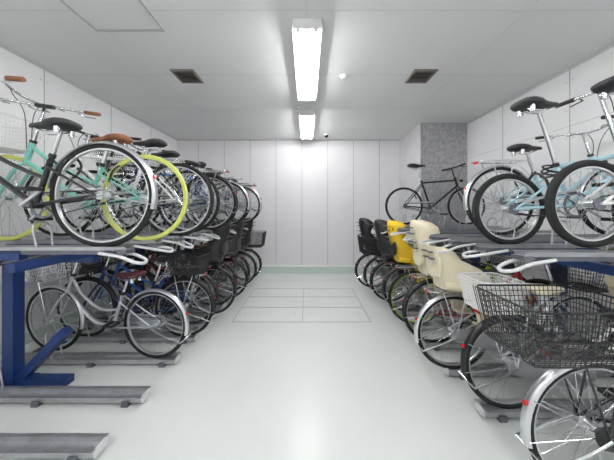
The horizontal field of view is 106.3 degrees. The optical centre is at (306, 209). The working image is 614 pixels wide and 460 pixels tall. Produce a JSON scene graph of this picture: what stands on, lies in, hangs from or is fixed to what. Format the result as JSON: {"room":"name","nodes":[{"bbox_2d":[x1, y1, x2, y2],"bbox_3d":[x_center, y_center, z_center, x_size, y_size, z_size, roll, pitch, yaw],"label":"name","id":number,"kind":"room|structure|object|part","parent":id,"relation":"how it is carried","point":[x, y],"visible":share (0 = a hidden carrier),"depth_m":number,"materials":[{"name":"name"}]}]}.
{"room":"bicycle parking room","nodes":[
{"label":"bicycle parking room","id":0,"kind":"room"},
{"bbox_2d":[0,47,176,343],"bbox_3d":[-3.090,-0.100,1.390,0.100,3.100,7.980,0,0,0],"label":"wall","id":1,"kind":"structure","parent":0,"point":[58,92],"depth_m":2.75,"materials":[{"name":"white paint"}]},
{"bbox_2d":[0,278,154,356],"bbox_3d":[-3.030,1.390,1.320,0.020,0.120,7.840,0,0,0],"label":"baseboard","id":2,"kind":"structure","parent":1,"relation":"attached to","point":[40,330],"depth_m":2.77,"materials":[{"name":"paint"}]},
{"bbox_2d":[1,70,164,324],"bbox_3d":[-3.038,-0.100,1.390,0.004,3.100,7.980,0,0,0],"label":"joint","id":3,"kind":"object","parent":1,"relation":"attached to","point":[44,70],"visible":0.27,"depth_m":2.66,"materials":[{"name":"grey"}]},
{"bbox_2d":[0,43,176,139],"bbox_3d":[-3.034,-1.635,1.380,0.012,0.030,7.960,0,0,0],"label":"crown molding","id":4,"kind":"structure","parent":1,"relation":"attached to","point":[1,45],"depth_m":2.96,"materials":[{"name":"grey"}]},
{"bbox_2d":[177,141,398,264],"bbox_3d":[0.000,-0.100,5.430,6.280,3.100,0.100,0,0,0],"label":"wall","id":5,"kind":"structure","parent":0,"point":[313,224],"depth_m":5.38,"materials":[{"name":"white paint"}]},
{"bbox_2d":[177,139,398,140],"bbox_3d":[-0.445,-1.635,5.374,5.190,0.030,0.012,0,0,0],"label":"crown molding","id":6,"kind":"structure","parent":5,"relation":"attached to","point":[177,139],"depth_m":5.37,"materials":[{"name":"grey"}]},
{"bbox_2d":[198,141,379,264],"bbox_3d":[-0.422,-0.100,5.378,4.315,3.100,0.004,0,0,0],"label":"joint","id":7,"kind":"object","parent":5,"relation":"attached to","point":[198,141],"visible":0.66,"depth_m":5.38,"materials":[{"name":"grey"}]},
{"bbox_2d":[235,265,391,272],"bbox_3d":[-0.435,1.368,5.320,5.200,0.164,0.130,0,0,0],"label":"baseboard","id":8,"kind":"structure","parent":5,"relation":"attached to","point":[265,268],"depth_m":5.26,"materials":[{"name":"paint"}]},
{"bbox_2d":[0,273,613,459],"bbox_3d":[0.000,1.500,1.390,6.280,0.100,8.180,0,0,0],"label":"floor","id":9,"kind":"structure","parent":0,"point":[239,390],"depth_m":1.82,"materials":[{"name":"white paint"}]},
{"bbox_2d":[0,215,247,459],"bbox_3d":[-1.955,0.761,3.050,1.810,1.379,3.580,0,0,0],"label":"bicycle rack","id":10,"kind":"object","parent":9,"relation":"on","point":[19,383],"visible":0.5,"depth_m":1.83,"materials":[{"name":"grey metal"}]},
{"bbox_2d":[0,97,157,246],"bbox_3d":[-1.863,-0.289,1.500,1.775,1.068,0.610,0,0,0],"label":"bicycle","id":11,"kind":"object","parent":10,"relation":"in","point":[53,125],"visible":0.99,"depth_m":1.49,"materials":[{"name":"black paint"}]},
{"bbox_3d":[-1.873,-0.270,1.500,1.094,0.522,0.134,0,0,0],"label":"frame","id":12,"kind":"part","parent":11,"relation":"part of","materials":[{"name":"black paint"}]},
{"bbox_2d":[0,76,187,239],"bbox_3d":[-1.810,-0.324,1.800,1.760,1.138,0.610,0,0,0],"label":"bicycle","id":13,"kind":"object","parent":10,"relation":"in","point":[122,139],"visible":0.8,"depth_m":1.79,"materials":[{"name":"teal paint"}]},
{"bbox_2d":[0,112,45,185],"bbox_3d":[-2.390,-0.402,1.800,0.340,0.616,0.370,0,0,0],"label":"basket","id":14,"kind":"object","parent":13,"relation":"on","point":[3,149],"depth_m":1.80,"materials":[{"name":"white metal"}]},
{"bbox_3d":[-1.813,-0.270,1.800,1.094,0.522,0.134,0,0,0],"label":"frame","id":15,"kind":"part","parent":13,"relation":"part of","materials":[{"name":"teal paint"}]},
{"bbox_2d":[25,262,190,357],"bbox_3d":[-1.960,0.871,2.226,1.735,1.048,0.606,0,0,6],"label":"bicycle","id":16,"kind":"object","parent":10,"relation":"in","point":[127,322],"visible":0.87,"depth_m":2.22,"materials":[{"name":"silver metal"}]},
{"bbox_2d":[25,262,79,321],"bbox_3d":[-2.544,0.758,2.287,0.340,0.636,0.370,0,0,6],"label":"basket","id":17,"kind":"object","parent":16,"relation":"on","point":[53,277],"depth_m":2.26,"materials":[{"name":"silver metal"}]},
{"bbox_3d":[-1.970,0.890,2.227,1.094,0.502,0.134,0,0,6],"label":"frame","id":18,"kind":"part","parent":16,"relation":"part of","materials":[{"name":"silver metal"}]},
{"bbox_2d":[23,131,213,236],"bbox_3d":[-1.715,-0.245,2.107,1.710,0.980,0.582,0,0,-1],"label":"bicycle","id":19,"kind":"object","parent":10,"relation":"on","point":[151,144],"visible":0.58,"depth_m":2.10,"materials":[{"name":"white paint"}]},
{"bbox_3d":[-1.717,-0.265,2.107,1.046,0.512,0.134,0,0,-2],"label":"frame","id":20,"kind":"part","parent":19,"relation":"part of","materials":[{"name":"white paint"}]},
{"bbox_2d":[55,251,215,335],"bbox_3d":[-1.883,0.871,2.540,1.745,1.048,0.606,0,0,0],"label":"bicycle","id":21,"kind":"object","parent":10,"relation":"in","point":[184,274],"visible":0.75,"depth_m":2.53,"materials":[{"name":"blue paint"}]},
{"bbox_2d":[55,255,107,300],"bbox_3d":[-2.470,0.755,2.540,0.340,0.631,0.370,0,0,0],"label":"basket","id":22,"kind":"object","parent":21,"relation":"on","point":[82,271],"depth_m":2.52,"materials":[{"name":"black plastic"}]},
{"bbox_3d":[-1.893,0.887,2.540,1.094,0.507,0.134,0,0,0],"label":"frame","id":23,"kind":"part","parent":21,"relation":"part of","materials":[{"name":"blue paint"}]},
{"bbox_2d":[166,251,211,275],"bbox_3d":[-1.290,0.587,2.540,0.360,0.208,0.310,0,0,0],"label":"basket","id":24,"kind":"object","parent":21,"relation":"on","point":[184,272],"depth_m":2.49,"materials":[{"name":"black plastic"}]},
{"bbox_2d":[60,135,219,231],"bbox_3d":[-1.775,-0.245,2.450,1.699,0.980,0.582,0,0,0],"label":"bicycle","id":25,"kind":"object","parent":10,"relation":"on","point":[166,155],"visible":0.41,"depth_m":2.44,"materials":[{"name":"black paint"}]},
{"bbox_3d":[-1.777,-0.265,2.450,1.046,0.512,0.134,0,0,0],"label":"frame","id":26,"kind":"part","parent":25,"relation":"part of","materials":[{"name":"black paint"}]},
{"bbox_2d":[76,251,218,323],"bbox_3d":[-1.952,0.871,2.820,1.755,1.048,0.606,0,0,0],"label":"bicycle","id":27,"kind":"object","parent":10,"relation":"in","point":[207,277],"visible":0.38,"depth_m":2.81,"materials":[{"name":"blue paint"}]},
{"bbox_2d":[78,254,120,298],"bbox_3d":[-2.540,0.753,2.820,0.340,0.626,0.370,0,0,0],"label":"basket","id":28,"kind":"object","parent":27,"relation":"on","point":[111,272],"depth_m":2.80,"materials":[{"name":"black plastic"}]},
{"bbox_3d":[-1.963,0.885,2.820,1.094,0.512,0.134,0,0,0],"label":"frame","id":29,"kind":"part","parent":27,"relation":"part of","materials":[{"name":"blue paint"}]},
{"bbox_2d":[93,137,237,229],"bbox_3d":[-1.712,-0.279,2.794,1.765,1.048,0.606,0,0,1],"label":"bicycle","id":30,"kind":"object","parent":10,"relation":"in","point":[195,164],"visible":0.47,"depth_m":2.77,"materials":[{"name":"blue paint"}]},
{"bbox_2d":[93,151,135,197],"bbox_3d":[-2.300,-0.400,2.809,0.340,0.621,0.370,0,0,2],"label":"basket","id":31,"kind":"object","parent":30,"relation":"on","point":[120,176],"depth_m":2.79,"materials":[{"name":"plastic"}]},
{"bbox_3d":[-1.723,-0.268,2.794,1.094,0.517,0.134,0,0,2],"label":"frame","id":32,"kind":"part","parent":30,"relation":"part of","materials":[{"name":"blue paint"}]},
{"bbox_2d":[108,219,236,313],"bbox_3d":[-1.802,0.759,3.080,1.735,1.271,0.606,0,0,0],"label":"bicycle","id":33,"kind":"object","parent":10,"relation":"in","point":[218,247],"visible":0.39,"depth_m":3.06,"materials":[{"name":"black paint"}]},
{"bbox_3d":[-1.813,0.890,3.080,1.094,0.502,0.134,0,0,0],"label":"frame","id":34,"kind":"part","parent":33,"relation":"part of","materials":[{"name":"black paint"}]},
{"bbox_3d":[-1.279,0.536,3.080,0.595,0.824,0.370,0,0,0],"label":"child seat","id":35,"kind":"part","parent":33,"relation":"part of","materials":[{"name":"black plastic"}]},
{"bbox_2d":[112,151,237,227],"bbox_3d":[-1.775,-0.245,3.100,1.699,0.980,0.582,0,0,0],"label":"bicycle","id":36,"kind":"object","parent":10,"relation":"on","point":[203,164],"visible":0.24,"depth_m":3.09,"materials":[{"name":"blue paint"}]},
{"bbox_3d":[-1.777,-0.265,3.100,1.046,0.512,0.134,0,0,0],"label":"frame","id":37,"kind":"part","parent":36,"relation":"part of","materials":[{"name":"blue paint"}]},
{"bbox_2d":[117,244,237,304],"bbox_3d":[-1.892,0.871,3.360,1.765,1.048,0.606,0,0,0],"label":"bicycle","id":38,"kind":"object","parent":10,"relation":"in","point":[234,274],"visible":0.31,"depth_m":3.35,"materials":[{"name":"red paint"}]},
{"bbox_2d":[124,248,152,281],"bbox_3d":[-2.480,0.750,3.360,0.340,0.621,0.370,0,0,0],"label":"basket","id":39,"kind":"object","parent":38,"relation":"on","point":[131,256],"depth_m":3.34,"materials":[{"name":"plastic"}]},
{"bbox_3d":[-1.903,0.882,3.360,1.094,0.517,0.134,0,0,0],"label":"frame","id":40,"kind":"part","parent":38,"relation":"part of","materials":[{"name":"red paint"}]},
{"bbox_2d":[131,159,249,225],"bbox_3d":[-1.732,-0.279,3.420,1.765,1.048,0.606,0,0,0],"label":"bicycle","id":41,"kind":"object","parent":10,"relation":"in","point":[224,202],"visible":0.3,"depth_m":3.41,"materials":[{"name":"white paint"}]},
{"bbox_2d":[131,160,167,178],"bbox_3d":[-2.320,-0.400,3.420,0.340,0.621,0.370,0,0,0],"label":"basket","id":42,"kind":"object","parent":41,"relation":"on","point":[147,160],"depth_m":3.35,"materials":[{"name":"silver metal"}]},
{"bbox_3d":[-1.743,-0.268,3.420,1.094,0.517,0.134,0,0,0],"label":"frame","id":43,"kind":"part","parent":41,"relation":"part of","materials":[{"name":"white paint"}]},
{"bbox_2d":[144,219,248,297],"bbox_3d":[-1.788,0.769,3.611,1.683,1.251,0.603,0,0,11],"label":"bicycle","id":44,"kind":"object","parent":10,"relation":"in","point":[234,245],"visible":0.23,"depth_m":3.62,"materials":[{"name":"black paint"}]},
{"bbox_2d":[145,242,172,272],"bbox_3d":[-2.370,0.763,3.640,0.340,0.646,0.370,0,0,0],"label":"basket","id":45,"kind":"object","parent":44,"relation":"on","point":[157,252],"depth_m":3.64,"materials":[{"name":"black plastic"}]},
{"bbox_3d":[-1.793,0.895,3.640,1.094,0.492,0.134,0,0,0],"label":"frame","id":46,"kind":"part","parent":44,"relation":"part of","materials":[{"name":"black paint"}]},
{"bbox_3d":[-1.259,0.556,3.640,0.595,0.824,0.370,0,0,0],"label":"child seat","id":47,"kind":"part","parent":44,"relation":"part of","materials":[{"name":"black plastic"}]},
{"bbox_2d":[147,240,249,290],"bbox_3d":[-1.853,0.871,3.940,1.765,1.048,0.606,0,0,0],"label":"bicycle","id":48,"kind":"object","parent":10,"relation":"in","point":[243,259],"visible":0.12,"depth_m":3.93,"materials":[{"name":"blue paint"}]},
{"bbox_2d":[151,162,249,224],"bbox_3d":[-1.775,-0.245,3.732,1.700,0.980,0.582,0,0,-2],"label":"bicycle","id":49,"kind":"object","parent":10,"relation":"on","point":[176,179],"visible":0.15,"depth_m":3.72,"materials":[{"name":"black paint"}]},
{"bbox_3d":[-1.777,-0.265,3.732,1.046,0.512,0.134,0,0,-2],"label":"frame","id":50,"kind":"part","parent":49,"relation":"part of","materials":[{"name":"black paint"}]},
{"bbox_2d":[165,218,256,284],"bbox_3d":[-1.772,0.769,4.240,1.715,1.251,0.606,0,0,0],"label":"bicycle","id":51,"kind":"object","parent":10,"relation":"in","point":[246,240],"visible":0.3,"depth_m":4.21,"materials":[{"name":"black paint"}]},
{"bbox_3d":[-1.249,0.556,4.240,0.595,0.824,0.370,0,0,0],"label":"child seat","id":52,"kind":"part","parent":51,"relation":"part of","materials":[{"name":"black plastic"}]},
{"bbox_2d":[162,168,261,223],"bbox_3d":[-1.692,-0.279,4.100,1.765,1.048,0.606,0,0,0],"label":"bicycle","id":53,"kind":"object","parent":10,"relation":"in","point":[243,204],"visible":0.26,"depth_m":4.08,"materials":[{"name":"silver metal"}]},
{"bbox_3d":[-1.703,-0.268,4.100,1.094,0.517,0.134,0,0,0],"label":"frame","id":54,"kind":"part","parent":53,"relation":"part of","materials":[{"name":"blue metal"}]},
{"bbox_2d":[172,167,261,220],"bbox_3d":[-1.752,-0.279,4.450,1.765,1.048,0.606,0,0,0],"label":"bicycle","id":55,"kind":"object","parent":10,"relation":"in","point":[236,181],"visible":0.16,"depth_m":4.44,"materials":[{"name":"black paint"}]},
{"bbox_2d":[176,231,265,279],"bbox_3d":[-1.725,0.871,4.580,1.770,1.048,0.610,0,0,0],"label":"bicycle","id":56,"kind":"object","parent":10,"relation":"in","point":[263,235],"visible":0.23,"depth_m":4.56,"materials":[{"name":"blue paint"}]},
{"bbox_2d":[247,231,265,247],"bbox_3d":[-1.100,0.577,4.580,0.520,0.288,0.430,0,0,0],"label":"basket","id":57,"kind":"object","parent":56,"relation":"on","point":[263,235],"depth_m":4.52,"materials":[{"name":"black metal"}]},
{"bbox_2d":[232,288,370,321],"bbox_3d":[-0.070,1.448,3.610,1.812,0.004,1.273,0,0,0],"label":"access cover","id":58,"kind":"object","parent":9,"relation":"on","point":[254,288],"visible":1,"depth_m":3.41,"materials":[{"name":"grey metal"}]},
{"bbox_2d":[399,123,466,258],"bbox_3d":[2.599,-0.100,4.870,0.882,3.100,1.020,0,0,0],"label":"concrete pillar","id":59,"kind":"structure","parent":9,"relation":"on","point":[438,147],"depth_m":4.36,"materials":[{"name":"grey concrete"}]},
{"bbox_2d":[373,214,613,422],"bbox_3d":[1.975,0.761,2.450,1.770,1.379,3.600,0,0,0],"label":"bicycle rack","id":60,"kind":"object","parent":9,"relation":"on","point":[540,249],"visible":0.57,"depth_m":1.65,"materials":[{"name":"grey metal"}]},
{"bbox_2d":[355,218,392,286],"bbox_3d":[1.712,0.769,4.140,1.715,1.251,0.606,0,0,0],"label":"bicycle","id":61,"kind":"object","parent":60,"relation":"in","point":[365,226],"visible":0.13,"depth_m":4.07,"materials":[{"name":"black paint"}]},
{"bbox_3d":[1.189,0.556,4.140,0.595,0.824,0.370,0,0,0],"label":"child seat","id":62,"kind":"part","parent":61,"relation":"part of","materials":[{"name":"black plastic"}]},
{"bbox_2d":[357,235,462,292],"bbox_3d":[1.765,0.871,3.840,1.770,1.048,0.610,0,0,0],"label":"bicycle","id":63,"kind":"object","parent":60,"relation":"in","point":[361,242],"visible":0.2,"depth_m":3.82,"materials":[{"name":"black paint"}]},
{"bbox_2d":[357,235,380,254],"bbox_3d":[1.140,0.577,3.840,0.520,0.288,0.430,0,0,0],"label":"basket","id":64,"kind":"object","parent":63,"relation":"on","point":[361,243],"depth_m":3.70,"materials":[{"name":"black plastic"}]},
{"bbox_2d":[436,241,462,251],"bbox_3d":[2.380,0.763,3.840,0.340,0.646,0.370,0,0,0],"label":"basket","id":65,"kind":"object","parent":63,"relation":"on","point":[440,243],"depth_m":3.82,"materials":[{"name":"plastic"}]},
{"bbox_2d":[369,219,451,300],"bbox_3d":[1.812,0.769,3.520,1.715,1.251,0.606,0,0,0],"label":"bicycle","id":66,"kind":"object","parent":60,"relation":"in","point":[383,245],"visible":0.28,"depth_m":3.46,"materials":[{"name":"blue paint"}]},
{"bbox_3d":[1.289,0.556,3.520,0.595,0.824,0.370,0,0,0],"label":"child seat","id":67,"kind":"part","parent":66,"relation":"part of","materials":[{"name":"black plastic"}]},
{"bbox_2d":[385,163,484,223],"bbox_3d":[2.115,-0.260,3.800,1.650,1.010,0.582,0,0,0],"label":"bicycle","id":68,"kind":"object","parent":60,"relation":"on","point":[413,166],"visible":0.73,"depth_m":3.79,"materials":[{"name":"black paint"}]},
{"bbox_3d":[2.117,-0.265,3.800,1.046,0.512,0.134,0,0,0],"label":"frame","id":69,"kind":"part","parent":68,"relation":"part of","materials":[{"name":"black paint"}]},
{"bbox_2d":[382,220,505,310],"bbox_3d":[1.893,0.769,3.180,1.715,1.251,0.606,0,0,0],"label":"bicycle","id":70,"kind":"object","parent":60,"relation":"in","point":[403,254],"visible":0.31,"depth_m":3.12,"materials":[{"name":"black paint"}]},
{"bbox_3d":[1.369,0.556,3.180,0.595,0.824,0.370,0,0,0],"label":"child seat","id":71,"kind":"part","parent":70,"relation":"part of","materials":[{"name":"yellow plastic"}]},
{"bbox_2d":[388,251,534,324],"bbox_3d":[1.860,0.871,2.786,1.740,1.048,0.606,0,0,1],"label":"bicycle","id":72,"kind":"object","parent":60,"relation":"in","point":[418,298],"visible":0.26,"depth_m":2.78,"materials":[{"name":"green paint"}]},
{"bbox_3d":[1.863,0.885,2.786,1.094,0.512,0.134,0,0,2],"label":"frame","id":73,"kind":"part","parent":72,"relation":"part of","materials":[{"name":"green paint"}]},
{"bbox_2d":[488,255,529,291],"bbox_3d":[2.440,0.753,2.771,0.340,0.626,0.370,0,0,2],"label":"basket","id":74,"kind":"object","parent":72,"relation":"on","point":[506,266],"depth_m":2.76,"materials":[{"name":"plastic"}]},
{"bbox_2d":[402,220,570,342],"bbox_3d":[1.873,0.749,2.420,1.755,1.291,0.606,0,0,0],"label":"bicycle","id":75,"kind":"object","parent":60,"relation":"in","point":[420,230],"visible":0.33,"depth_m":2.40,"materials":[{"name":"red paint"}]},
{"bbox_3d":[1.349,0.516,2.420,0.595,0.824,0.370,0,0,0],"label":"child seat","id":76,"kind":"part","parent":75,"relation":"part of","materials":[{"name":"beige plastic"}]},
{"bbox_3d":[1.883,0.885,2.420,1.094,0.512,0.134,0,0,0],"label":"frame","id":77,"kind":"part","parent":75,"relation":"part of","materials":[{"name":"red paint"}]},
{"bbox_2d":[517,261,570,306],"bbox_3d":[2.460,0.753,2.420,0.340,0.626,0.370,0,0,0],"label":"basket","id":78,"kind":"object","parent":75,"relation":"on","point":[535,273],"depth_m":2.40,"materials":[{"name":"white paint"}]},
{"bbox_2d":[414,244,612,368],"bbox_3d":[1.818,0.854,2.050,1.713,1.083,0.603,0,0,11],"label":"bicycle","id":79,"kind":"object","parent":60,"relation":"in","point":[444,268],"visible":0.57,"depth_m":1.99,"materials":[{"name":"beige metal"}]},
{"bbox_3d":[1.312,0.632,2.020,0.550,0.639,0.370,0,0,0],"label":"child seat","id":80,"kind":"part","parent":79,"relation":"part of","materials":[{"name":"beige plastic"}]},
{"bbox_3d":[1.823,0.887,2.020,1.094,0.507,0.134,0,0,0],"label":"frame","id":81,"kind":"part","parent":79,"relation":"part of","materials":[{"name":"silver metal"}]},
{"bbox_2d":[543,263,608,335],"bbox_3d":[2.400,0.755,2.020,0.340,0.631,0.370,0,0,0],"label":"basket","id":82,"kind":"object","parent":79,"relation":"on","point":[587,286],"depth_m":2.00,"materials":[{"name":"black metal"}]},
{"bbox_2d":[457,235,613,408],"bbox_3d":[1.958,0.791,1.602,1.717,1.208,0.603,0,0,-11],"label":"bicycle","id":83,"kind":"object","parent":60,"relation":"in","point":[517,366],"visible":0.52,"depth_m":1.60,"materials":[{"name":"white paint"}]},
{"bbox_2d":[457,272,527,314],"bbox_3d":[1.290,0.582,1.618,0.299,0.218,0.270,0,0,-1],"label":"basket","id":84,"kind":"object","parent":83,"relation":"on","point":[473,305],"depth_m":1.62,"materials":[{"name":"white metal"}]},
{"bbox_3d":[1.963,0.887,1.629,1.094,0.507,0.134,0,0,-1],"label":"frame","id":85,"kind":"part","parent":83,"relation":"part of","materials":[{"name":"white paint"}]},
{"bbox_3d":[2.324,0.507,1.636,0.393,0.639,0.296,0,0,-1],"label":"child seat","id":86,"kind":"part","parent":83,"relation":"part of","materials":[{"name":"beige plastic"}]},
{"bbox_2d":[463,115,613,234],"bbox_3d":[2.373,-0.279,2.200,1.755,1.048,0.610,0,0,0],"label":"bicycle","id":87,"kind":"object","parent":60,"relation":"in","point":[523,149],"visible":0.67,"depth_m":2.19,"materials":[{"name":"teal paint"}]},
{"bbox_3d":[2.383,-0.265,2.200,1.094,0.512,0.134,0,0,0],"label":"frame","id":88,"kind":"part","parent":87,"relation":"part of","materials":[{"name":"teal paint"}]},
{"bbox_2d":[472,92,613,243],"bbox_3d":[1.904,-0.320,1.646,1.413,1.130,0.565,0,0,17],"label":"bicycle","id":89,"kind":"object","parent":60,"relation":"on","point":[537,105],"visible":0.78,"depth_m":1.58,"materials":[{"name":"teal paint"}]},
{"bbox_3d":[1.893,-0.209,1.600,0.994,0.425,0.134,0,0,0],"label":"frame","id":90,"kind":"part","parent":89,"relation":"part of","materials":[{"name":"teal paint"}]},
{"bbox_2d":[473,284,613,459],"bbox_3d":[1.869,0.871,1.107,1.876,1.048,0.606,0,0,-6],"label":"bicycle","id":91,"kind":"object","parent":60,"relation":"in","point":[572,363],"visible":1,"depth_m":1.11,"materials":[{"name":"black paint"}]},
{"bbox_2d":[473,284,613,368],"bbox_3d":[1.220,0.552,1.130,0.560,0.258,0.370,0,0,0],"label":"basket","id":92,"kind":"object","parent":91,"relation":"on","point":[572,339],"depth_m":1.10,"materials":[{"name":"black metal"}]},
{"bbox_3d":[1.943,0.885,1.130,1.094,0.512,0.134,0,0,0],"label":"frame","id":93,"kind":"part","parent":91,"relation":"part of","materials":[{"name":"black paint"}]},
{"bbox_2d":[544,76,613,247],"bbox_3d":[2.104,-0.350,1.346,1.413,1.130,0.565,0,0,17],"label":"bicycle","id":94,"kind":"object","parent":60,"relation":"on","point":[605,87],"visible":1,"depth_m":1.29,"materials":[{"name":"black rubber"}]},
{"bbox_3d":[2.093,-0.239,1.300,0.994,0.425,0.134,0,0,0],"label":"frame","id":95,"kind":"part","parent":94,"relation":"part of","materials":[{"name":"white paint"}]},
{"bbox_2d":[0,0,613,138],"bbox_3d":[0.000,-1.700,1.390,6.280,0.100,8.180,0,0,0],"label":"ceiling","id":96,"kind":"structure","parent":0,"point":[244,61],"depth_m":2.47,"materials":[{"name":"grey paint"}]},
{"bbox_2d":[59,0,165,31],"bbox_3d":[-1.620,-1.646,1.800,0.640,0.009,0.640,0,0,0],"label":"access hatch","id":97,"kind":"object","parent":96,"relation":"in","point":[112,15],"depth_m":1.95,"materials":[{"name":"white metal"}]},
{"bbox_2d":[170,69,203,82],"bbox_3d":[-1.470,-1.641,2.830,0.275,0.019,0.275,0,0,0],"label":"ceiling air vent","id":98,"kind":"object","parent":96,"relation":"in","point":[184,75],"depth_m":2.79,"materials":[{"name":"black metal"}]},
{"bbox_2d":[0,0,613,133],"bbox_3d":[0.000,-1.649,1.390,6.080,0.002,7.980,0,0,0],"label":"joint","id":99,"kind":"object","parent":96,"relation":"attached to","point":[538,0],"visible":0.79,"depth_m":1.90,"materials":[{"name":"white"}]},
{"bbox_2d":[292,18,321,100],"bbox_3d":[0.000,-1.601,2.630,0.260,0.098,1.312,0,0,0],"label":"fluorescent ceiling light","id":100,"kind":"object","parent":96,"relation":"attached to","point":[306,32],"visible":1,"depth_m":2.33,"materials":[{"name":"white plastic"}]},
{"bbox_2d":[299,110,314,138],"bbox_3d":[0.000,-1.601,4.425,0.260,0.098,1.262,0,0,0],"label":"fluorescent ceiling light","id":101,"kind":"object","parent":96,"relation":"attached to","point":[306,117],"visible":1,"depth_m":4.21,"materials":[{"name":"white plastic"}]},
{"bbox_2d":[339,73,347,79],"bbox_3d":[0.450,-1.630,2.830,0.110,0.040,0.110,0,0,0],"label":"smoke detector","id":102,"kind":"object","parent":96,"relation":"attached to","point":[343,76],"visible":1,"depth_m":2.80,"materials":[{"name":"white plastic"}]},
{"bbox_2d":[405,69,437,82],"bbox_3d":[1.400,-1.641,2.830,0.275,0.019,0.275,0,0,0],"label":"ceiling air vent","id":103,"kind":"object","parent":96,"relation":"in","point":[418,75],"depth_m":2.79,"materials":[{"name":"black metal"}]},
{"bbox_2d":[467,47,613,336],"bbox_3d":[3.090,-0.100,1.390,0.100,3.100,7.980,0,0,0],"label":"wall","id":104,"kind":"structure","parent":0,"point":[484,134],"depth_m":2.81,"materials":[{"name":"white paint"}]},
{"bbox_2d":[467,43,613,123],"bbox_3d":[3.034,-1.635,0.875,0.012,0.030,6.950,0,0,0],"label":"crown molding","id":105,"kind":"structure","parent":104,"relation":"attached to","point":[611,45],"depth_m":2.85,"materials":[{"name":"grey"}]},
{"bbox_2d":[468,70,613,323],"bbox_3d":[3.038,-0.100,1.390,0.004,3.100,7.980,0,0,0],"label":"joint","id":106,"kind":"object","parent":104,"relation":"attached to","point":[569,70],"visible":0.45,"depth_m":2.68,"materials":[{"name":"grey"}]},
{"bbox_2d":[493,296,604,348],"bbox_3d":[3.030,1.390,0.875,0.020,0.120,6.950,0,0,0],"label":"baseboard","id":107,"kind":"structure","parent":104,"relation":"attached to","point":[493,296],"depth_m":2.55,"materials":[{"name":"paint"}]}
]}

